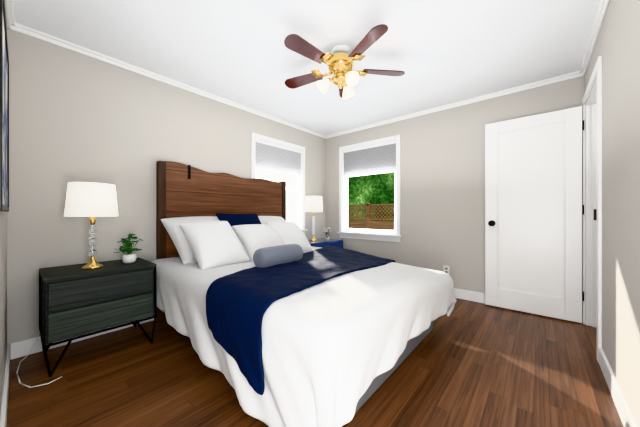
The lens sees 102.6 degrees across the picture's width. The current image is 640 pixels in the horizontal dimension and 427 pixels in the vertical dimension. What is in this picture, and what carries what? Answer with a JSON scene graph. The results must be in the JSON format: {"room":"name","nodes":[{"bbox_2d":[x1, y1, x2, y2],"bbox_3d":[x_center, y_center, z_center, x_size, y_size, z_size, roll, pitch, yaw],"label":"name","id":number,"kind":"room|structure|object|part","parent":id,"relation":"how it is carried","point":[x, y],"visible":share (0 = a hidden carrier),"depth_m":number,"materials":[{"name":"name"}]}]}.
{"room":"bedroom","nodes":[
{"label":"bedroom","id":0,"kind":"room"},
{"bbox_2d":[0,2,6,412],"bbox_3d":[-1.041,-0.161,0.733,3.190,2.400,0.120,0,0,41],"label":"wall","id":1,"kind":"structure","parent":0,"point":[3,282],"depth_m":1.41,"materials":[{"name":"grey paint"}]},
{"bbox_2d":[0,0,8,211],"bbox_3d":[-1.479,-0.446,1.199,0.880,0.870,0.018,0,0,41],"label":"picture frame","id":2,"kind":"object","parent":1,"relation":"attached to","point":[4,130],"visible":1,"depth_m":1.15,"materials":[{"name":"black"}]},
{"bbox_2d":[0,343,12,426],"bbox_3d":[-0.986,0.982,0.775,3.160,0.115,0.016,0,0,41],"label":"baseboard","id":3,"kind":"structure","parent":1,"relation":"attached to","point":[9,354],"depth_m":1.37,"materials":[{"name":"white wood"}]},
{"bbox_2d":[5,0,20,31],"bbox_3d":[-0.983,-1.336,0.787,3.090,0.050,0.036,0,0,41],"label":"crown molding","id":4,"kind":"structure","parent":1,"relation":"attached to","point":[12,24],"depth_m":1.73,"materials":[{"name":"white"}]},
{"bbox_2d":[7,28,325,343],"bbox_3d":[-1.104,-0.161,3.206,0.120,2.400,3.795,0,0,41],"label":"wall","id":5,"kind":"structure","parent":0,"point":[74,116],"depth_m":2.17,"materials":[{"name":"grey paint"}]},
{"bbox_2d":[13,316,156,358],"bbox_3d":[-1.052,0.982,3.161,0.016,0.115,3.555,0,0,41],"label":"baseboard","id":6,"kind":"structure","parent":5,"relation":"attached to","point":[18,349],"depth_m":1.91,"materials":[{"name":"white"}]},
{"bbox_2d":[8,24,324,138],"bbox_3d":[-1.044,-1.336,3.155,0.036,0.050,3.555,0,0,41],"label":"crown molding","id":7,"kind":"structure","parent":5,"relation":"attached to","point":[26,30],"depth_m":2.42,"materials":[{"name":"white"}]},
{"bbox_2d":[251,132,306,234],"bbox_3d":[-0.604,-0.352,3.755,0.165,1.409,1.042,0,0,41],"label":"window","id":8,"kind":"structure","parent":5,"relation":"in","point":[301,179],"depth_m":4.01,"materials":[{"name":"white wood"}]},
{"bbox_2d":[255,142,300,173],"bbox_3d":[-0.595,-0.789,3.748,0.028,0.336,0.854,0,0,41],"label":"window blind","id":9,"kind":"object","parent":8,"relation":"hanging from","point":[273,158],"visible":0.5,"depth_m":3.70,"materials":[{"name":"white fabric"}]},
{"bbox_3d":[-0.595,-0.795,3.748,0.037,0.384,0.858,0,0,41],"label":"window shade rails","id":10,"kind":"part","parent":8,"relation":"part of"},
{"bbox_3d":[-0.632,-0.376,3.779,0.060,1.222,0.862,0,0,41],"label":"window sash","id":11,"kind":"part","parent":8,"relation":"part of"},
{"bbox_2d":[15,0,599,134],"bbox_3d":[0.640,-1.411,1.713,4.710,0.100,3.795,0,0,41],"label":"ceiling","id":12,"kind":"structure","parent":0,"point":[441,52],"depth_m":2.05,"materials":[{"name":"white paint"}]},
{"bbox_2d":[284,24,404,98],"bbox_3d":[0.140,-1.183,2.129,1.066,0.356,1.050,0,0,41],"label":"fan","id":13,"kind":"object","parent":12,"relation":"hanging from","point":[338,61],"visible":1,"depth_m":2.06,"materials":[{"name":"brown wood"}]},
{"bbox_3d":[0.195,-1.064,2.153,0.370,0.118,0.359,0,0,41],"label":"glass","id":14,"kind":"part","parent":13,"relation":"part of","materials":[{"name":"white glass"}]},
{"bbox_3d":[0.176,-1.186,2.133,0.480,0.280,0.475,0,0,41],"label":"motor","id":15,"kind":"part","parent":13,"relation":"part of","materials":[{"name":"gold metal"}]},
{"bbox_2d":[6,298,623,426],"bbox_3d":[0.640,1.089,1.713,4.710,0.100,3.795,0,0,41],"label":"floor","id":16,"kind":"structure","parent":0,"point":[466,363],"depth_m":1.58,"materials":[{"name":"brown wood"}]},
{"bbox_2d":[16,331,61,387],"bbox_3d":[-1.893,0.866,1.714,0.589,0.336,0.177,0,0,37],"label":"lamp cord","id":17,"kind":"object","parent":16,"relation":"on","point":[19,366],"visible":0.94,"depth_m":1.61,"materials":[{"name":"white plastic"}]},
{"bbox_2d":[39,258,156,377],"bbox_3d":[-1.707,0.726,1.994,0.479,0.633,0.633,0,0,41],"label":"nightstand","id":18,"kind":"object","parent":16,"relation":"on","point":[75,300],"visible":0.98,"depth_m":1.81,"materials":[{"name":"grey wood"}]},
{"bbox_2d":[64,182,118,268],"bbox_3d":[-1.716,0.093,1.936,0.310,0.630,0.310,0,0,41],"label":"table lamp","id":19,"kind":"object","parent":18,"relation":"on","point":[92,200],"visible":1,"depth_m":1.84,"materials":[{"name":"white fabric"}]},
{"bbox_3d":[-1.716,-0.099,1.936,0.310,0.245,0.310,0,0,41],"label":"lamp shade","id":20,"kind":"part","parent":19,"relation":"part of","materials":[{"name":"white fabric"}]},
{"bbox_3d":[-1.716,0.201,1.936,0.058,0.237,0.060,0,0,41],"label":"stem","id":21,"kind":"part","parent":19,"relation":"part of","materials":[{"name":"clear glass"}]},
{"bbox_3d":[-1.542,0.536,1.853,0.022,0.178,0.582,0,0,41],"label":"drawer","id":22,"kind":"part","parent":18,"relation":"part of","materials":[{"name":"grey wood"}]},
{"bbox_3d":[-1.542,0.732,1.853,0.022,0.184,0.582,0,0,41],"label":"drawer","id":23,"kind":"part","parent":18,"relation":"part of","materials":[{"name":"grey wood"}]},
{"bbox_2d":[114,234,143,263],"bbox_3d":[-1.568,0.287,2.112,0.188,0.242,0.198,0,0,41],"label":"potted plant","id":24,"kind":"object","parent":18,"relation":"on","point":[129,257],"visible":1,"depth_m":2.10,"materials":[{"name":"green plant"}]},
{"bbox_3d":[-1.574,0.370,2.118,0.100,0.075,0.100,0,0,41],"label":"pot","id":25,"kind":"part","parent":24,"relation":"part of","materials":[{"name":"white ceramic"}]},
{"bbox_2d":[151,161,455,426],"bbox_3d":[-0.228,0.260,2.339,2.314,1.562,1.951,0,0,41],"label":"bed","id":26,"kind":"object","parent":16,"relation":"on","point":[270,312],"visible":1,"depth_m":1.52,"materials":[{"name":"white fabric"}]},
{"bbox_2d":[179,220,251,271],"bbox_3d":[-0.880,0.253,2.175,0.385,0.377,0.466,0,0,41],"label":"pillow","id":27,"kind":"object","parent":26,"relation":"on","point":[212,244],"depth_m":2.08,"materials":[{"name":"white fabric"}]},
{"bbox_3d":[-1.050,0.119,3.110,0.054,1.280,1.510,0,0,41],"label":"headboard","id":28,"kind":"part","parent":26,"relation":"part of","materials":[{"name":"brown wood"}]},
{"bbox_2d":[231,224,291,262],"bbox_3d":[-0.566,0.276,2.511,0.379,0.342,0.476,0,0,41],"label":"pillow","id":29,"kind":"object","parent":26,"relation":"on","point":[253,237],"depth_m":2.42,"materials":[{"name":"white fabric"}]},
{"bbox_2d":[265,221,313,255],"bbox_3d":[-0.334,0.266,2.826,0.396,0.353,0.462,0,0,41],"label":"pillow","id":30,"kind":"object","parent":26,"relation":"on","point":[288,232],"depth_m":2.75,"materials":[{"name":"white fabric"}]},
{"bbox_2d":[205,246,396,395],"bbox_3d":[-0.076,0.601,2.229,1.146,0.418,1.921,0,0,41],"label":"throw","id":31,"kind":"object","parent":26,"relation":"on","point":[244,297],"depth_m":1.45,"materials":[{"name":"blue fabric"}]},
{"bbox_2d":[151,243,455,426],"bbox_3d":[-0.190,0.728,2.298,2.214,0.631,1.956,0,0,41],"label":"duvet","id":32,"kind":"object","parent":26,"relation":"on","point":[307,341],"depth_m":1.30,"materials":[{"name":"white fabric"}]},
{"bbox_2d":[308,238,342,247],"bbox_3d":[0.000,0.728,4.002,0.452,0.617,0.680,0,0,41],"label":"nightstand","id":33,"kind":"object","parent":16,"relation":"on","point":[321,242],"visible":0.19,"depth_m":3.90,"materials":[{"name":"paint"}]},
{"bbox_2d":[305,196,322,240],"bbox_3d":[-0.096,0.078,3.952,0.280,0.680,0.280,0,0,41],"label":"table lamp","id":34,"kind":"object","parent":33,"relation":"on","point":[313,204],"visible":1,"depth_m":3.85,"materials":[{"name":"white fabric"}]},
{"bbox_3d":[-0.096,0.184,3.952,0.044,0.292,0.044,0,0,41],"label":"stem","id":35,"kind":"part","parent":34,"relation":"part of","materials":[{"name":"glass"}]},
{"bbox_3d":[-0.096,-0.142,3.952,0.280,0.240,0.280,0,0,41],"label":"lamp shade","id":36,"kind":"part","parent":34,"relation":"part of","materials":[{"name":"white fabric"}]},
{"bbox_2d":[324,228,330,239],"bbox_3d":[0.125,0.322,4.125,0.108,0.192,0.126,0,0,41],"label":"flower vase","id":37,"kind":"object","parent":33,"relation":"on","point":[327,234],"visible":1,"depth_m":4.11,"materials":[{"name":"clear glass"}]},
{"bbox_2d":[326,76,584,292],"bbox_3d":[1.349,-0.161,3.525,3.190,2.400,0.120,0,0,41],"label":"wall","id":38,"kind":"structure","parent":0,"point":[442,187],"depth_m":3.24,"materials":[{"name":"grey paint"}]},
{"bbox_2d":[337,135,401,241],"bbox_3d":[0.760,-0.352,3.999,1.102,1.519,0.165,0,0,41],"label":"window","id":39,"kind":"structure","parent":38,"relation":"in","point":[390,237],"depth_m":3.93,"materials":[{"name":"white"}]},
{"bbox_2d":[344,143,395,175],"bbox_3d":[0.753,-0.817,3.990,0.914,0.391,0.028,0,0,41],"label":"window blind","id":40,"kind":"object","parent":39,"relation":"hanging from","point":[373,160],"visible":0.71,"depth_m":3.95,"materials":[{"name":"white fabric"}]},
{"bbox_3d":[0.753,-0.823,3.991,0.918,0.439,0.037,0,0,41],"label":"window shade rails","id":41,"kind":"part","parent":39,"relation":"part of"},
{"bbox_3d":[0.769,-0.376,4.010,0.922,1.332,0.067,0,0,41],"label":"window sash","id":42,"kind":"part","parent":39,"relation":"part of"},
{"bbox_2d":[443,265,448,274],"bbox_3d":[1.592,0.717,3.233,0.070,0.115,0.008,0,0,41],"label":"electrical outlet plate","id":43,"kind":"object","parent":38,"relation":"attached to","point":[445,269],"visible":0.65,"depth_m":3.23,"materials":[{"name":"white plastic"}]},
{"bbox_2d":[325,71,580,138],"bbox_3d":[1.305,-1.336,3.459,3.090,0.050,0.036,0,0,41],"label":"crown molding","id":44,"kind":"structure","parent":38,"relation":"attached to","point":[572,75],"depth_m":3.05,"materials":[{"name":"white"}]},
{"bbox_2d":[454,288,484,303],"bbox_3d":[1.321,0.982,3.470,3.160,0.115,0.031,0,0,41],"label":"baseboard","id":45,"kind":"structure","parent":38,"relation":"attached to","point":[459,293],"depth_m":3.05,"materials":[{"name":"white"}]},
{"bbox_2d":[585,0,639,426],"bbox_3d":[1.411,-0.161,1.053,0.120,2.400,3.795,0,0,41],"label":"wall","id":46,"kind":"structure","parent":0,"point":[617,46],"depth_m":1.35,"materials":[{"name":"grey paint"}]},
{"bbox_2d":[485,106,583,322],"bbox_3d":[2.152,0.011,2.630,0.784,2.033,0.105,0,0,41],"label":"door leaf","id":47,"kind":"structure","parent":46,"relation":"in","point":[534,209],"depth_m":2.62,"materials":[{"name":"white wood"}]},
{"bbox_3d":[1.892,0.109,2.830,0.064,0.064,0.070,0,0,41],"label":"knob","id":48,"kind":"part","parent":47,"relation":"part of","materials":[{"name":"brown metal"}]},
{"bbox_2d":[582,56,601,362],"bbox_3d":[2.272,-0.026,2.083,0.150,2.130,0.900,0,0,41],"label":"door frame","id":49,"kind":"structure","parent":46,"relation":"attached to","point":[591,202],"depth_m":2.35,"materials":[{"name":"white"}]},
{"bbox_3d":[1.991,0.009,1.848,0.028,0.080,0.002,0,0,41],"label":"door jamb strike","id":50,"kind":"part","parent":49,"relation":"part of","materials":[{"name":"black metal"}]},
{"bbox_2d":[577,0,608,75],"bbox_3d":[1.352,-1.336,1.104,0.036,0.050,3.555,0,0,41],"label":"crown molding","id":51,"kind":"structure","parent":46,"relation":"attached to","point":[603,4],"depth_m":1.91,"materials":[{"name":"white wood"}]},
{"bbox_2d":[599,347,637,426],"bbox_3d":[1.080,0.982,0.771,0.016,0.115,2.635,0,0,41],"label":"baseboard","id":52,"kind":"structure","parent":46,"relation":"attached to","point":[627,418],"depth_m":1.37,"materials":[{"name":"white"}]},
{"label":"outside","id":53,"kind":"structure","parent":0,"visible":0},
{"bbox_2d":[255,169,295,222],"bbox_3d":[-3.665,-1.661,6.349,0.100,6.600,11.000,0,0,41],"label":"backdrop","id":54,"kind":"structure","parent":53,"point":[289,179],"depth_m":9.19,"materials":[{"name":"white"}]},
{"bbox_2d":[348,172,394,225],"bbox_3d":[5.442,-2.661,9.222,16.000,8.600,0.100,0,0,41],"label":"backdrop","id":55,"kind":"structure","parent":53,"point":[374,189],"depth_m":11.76,"materials":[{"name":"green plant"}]},
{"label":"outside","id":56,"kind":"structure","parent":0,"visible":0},
{"bbox_2d":[348,203,394,229],"bbox_3d":[2.933,0.659,6.329,7.948,1.960,0.100,0,0,41],"label":"fence","id":57,"kind":"object","parent":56,"point":[367,224],"visible":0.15,"depth_m":7.52,"materials":[{"name":"brown wood"}]}
]}

